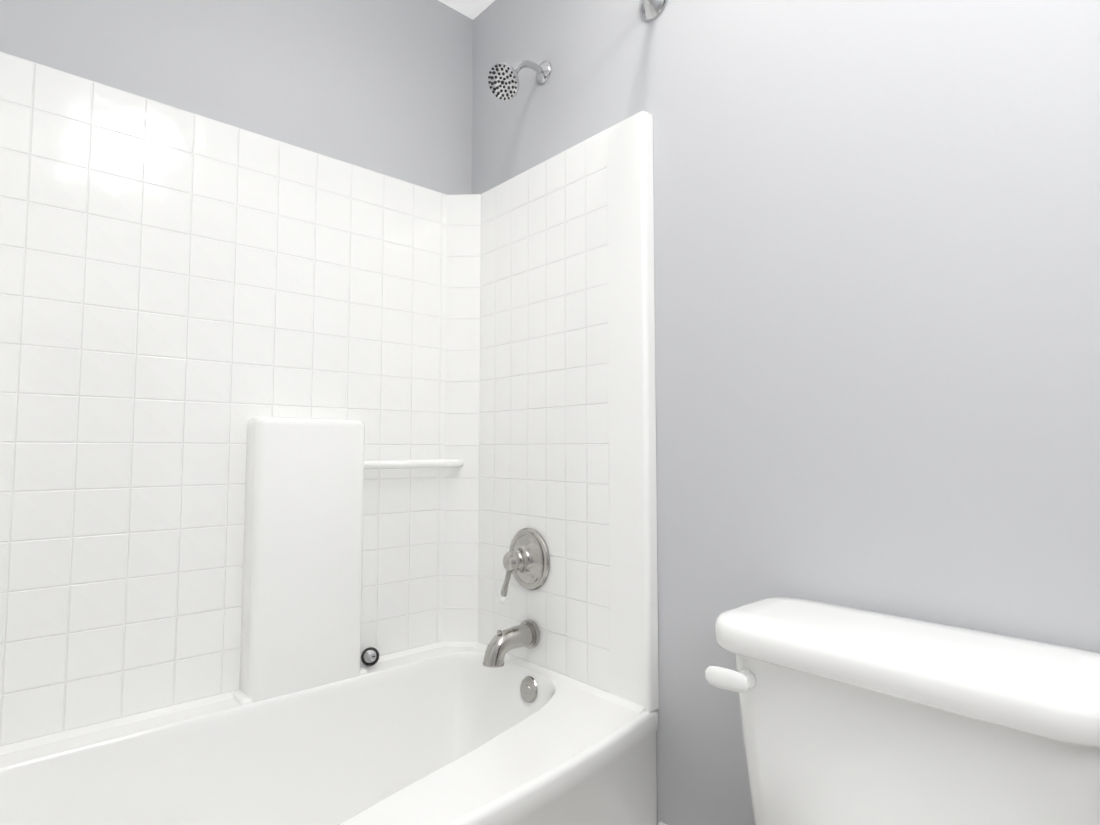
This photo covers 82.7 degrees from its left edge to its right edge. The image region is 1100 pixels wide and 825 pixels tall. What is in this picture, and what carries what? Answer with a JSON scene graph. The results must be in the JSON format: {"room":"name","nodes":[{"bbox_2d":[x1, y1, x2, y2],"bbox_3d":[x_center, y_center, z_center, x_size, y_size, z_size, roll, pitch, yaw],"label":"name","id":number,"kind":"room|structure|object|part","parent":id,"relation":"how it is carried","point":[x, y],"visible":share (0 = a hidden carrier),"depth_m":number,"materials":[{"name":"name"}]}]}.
{"room":"bathroom","nodes":[
{"label":"bathroom","id":0,"kind":"room"},
{"bbox_2d":[0,0,472,194],"bbox_3d":[-0.892,-0.163,1.800,1.730,2.700,0.100,3,-5,-42],"label":"wall","id":1,"kind":"structure","parent":0,"point":[384,87],"depth_m":1.90,"materials":[{"name":"paint"}]},
{"bbox_2d":[438,0,494,19],"bbox_3d":[0.247,-1.627,0.624,1.730,0.080,3.500,3,-5,-42],"label":"ceiling","id":2,"kind":"structure","parent":0,"point":[472,9],"depth_m":2.28,"materials":[{"name":"white paint"}]},
{"bbox_2d":[472,0,1099,824],"bbox_3d":[0.852,-0.206,1.084,0.100,2.700,3.500,3,-5,-42],"label":"wall","id":3,"kind":"structure","parent":0,"point":[876,256],"depth_m":1.28,"materials":[{"name":"paint"}]},
{"bbox_2d":[488,60,550,100],"bbox_3d":[-0.093,-1.054,1.952,0.212,0.184,0.104,3,-5,-42],"label":"shower head","id":4,"kind":"object","parent":3,"relation":"attached to","point":[503,80],"visible":1,"depth_m":1.91},
{"bbox_3d":[-0.072,-1.087,1.983,0.120,0.069,0.021,3,-5,-42],"label":"arm","id":5,"kind":"part","parent":4,"relation":"part of"},
{"bbox_2d":[639,0,667,21],"bbox_3d":[-0.284,-1.147,1.185,1.529,0.100,0.100,3,-5,-42],"label":"curtain rod","id":6,"kind":"object","parent":3,"relation":"attached to","point":[650,10],"visible":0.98,"depth_m":1.68,"materials":[{"name":"silver metal"}]},
{"bbox_3d":[0.247,1.148,0.455,1.730,0.080,3.500,3,-5,-42],"label":"floor","id":7,"kind":"structure","parent":0,"visible":0},
{"bbox_2d":[0,51,658,824],"bbox_3d":[-0.547,0.173,1.397,1.527,1.980,0.926,3,-5,-42],"label":"shower","id":8,"kind":"object","parent":7,"relation":"on","point":[290,435],"visible":1,"depth_m":1.67,"materials":[{"name":"white plastic"}]},
{"bbox_2d":[0,646,657,824],"bbox_3d":[-0.538,0.949,1.339,1.527,0.424,0.897,3,-5,-42],"label":"tub","id":9,"kind":"object","parent":8,"relation":"in","point":[418,735],"depth_m":1.53,"materials":[{"name":"white ceramic"}]},
{"bbox_2d":[361,647,378,665],"bbox_3d":[-0.544,0.742,1.896,0.050,0.051,0.042,3,-5,-42],"label":"drain stopper","id":10,"kind":"object","parent":8,"relation":"on","point":[369,656],"visible":0.96,"depth_m":1.89,"materials":[{"name":"silver rubber"}]},
{"bbox_2d":[483,619,539,667],"bbox_3d":[-0.121,0.679,1.844,0.176,0.104,0.084,3,-5,-42],"label":"tub spout","id":11,"kind":"object","parent":8,"relation":"attached to","point":[525,633],"visible":1,"depth_m":1.82,"materials":[{"name":"silver metal"}]},
{"bbox_2d":[500,528,549,603],"bbox_3d":[-0.100,0.465,1.891,0.099,0.220,0.188,3,-5,-42],"label":"shower valve","id":12,"kind":"object","parent":8,"relation":"attached to","point":[526,560],"visible":1,"depth_m":1.88,"materials":[{"name":"silver metal"}]},
{"bbox_3d":[-0.128,0.503,1.873,0.034,0.104,0.034,3,-5,-42],"label":"handle","id":13,"kind":"part","parent":12,"relation":"part of","materials":[{"name":"silver metal"}]},
{"bbox_2d":[705,597,1099,824],"bbox_3d":[0.415,0.744,0.868,0.732,0.776,0.594,3,-5,-42],"label":"toilet","id":14,"kind":"object","parent":7,"relation":"on","point":[851,716],"visible":1,"depth_m":0.94,"materials":[{"name":"white ceramic"}]},
{"bbox_3d":[0.318,0.480,1.124,0.019,0.038,0.083,3,-5,-42],"label":"lever","id":15,"kind":"part","parent":14,"relation":"part of","materials":[{"name":"white ceramic"}]},
{"bbox_3d":[0.581,0.397,1.039,0.284,0.062,0.594,3,-5,-42],"label":"lid","id":16,"kind":"part","parent":14,"relation":"part of","materials":[{"name":"white ceramic"}]},
{"bbox_3d":[0.592,0.605,1.037,0.251,0.365,0.534,3,-5,-42],"label":"tank","id":17,"kind":"part","parent":14,"relation":"part of","materials":[{"name":"white ceramic"}]}
]}

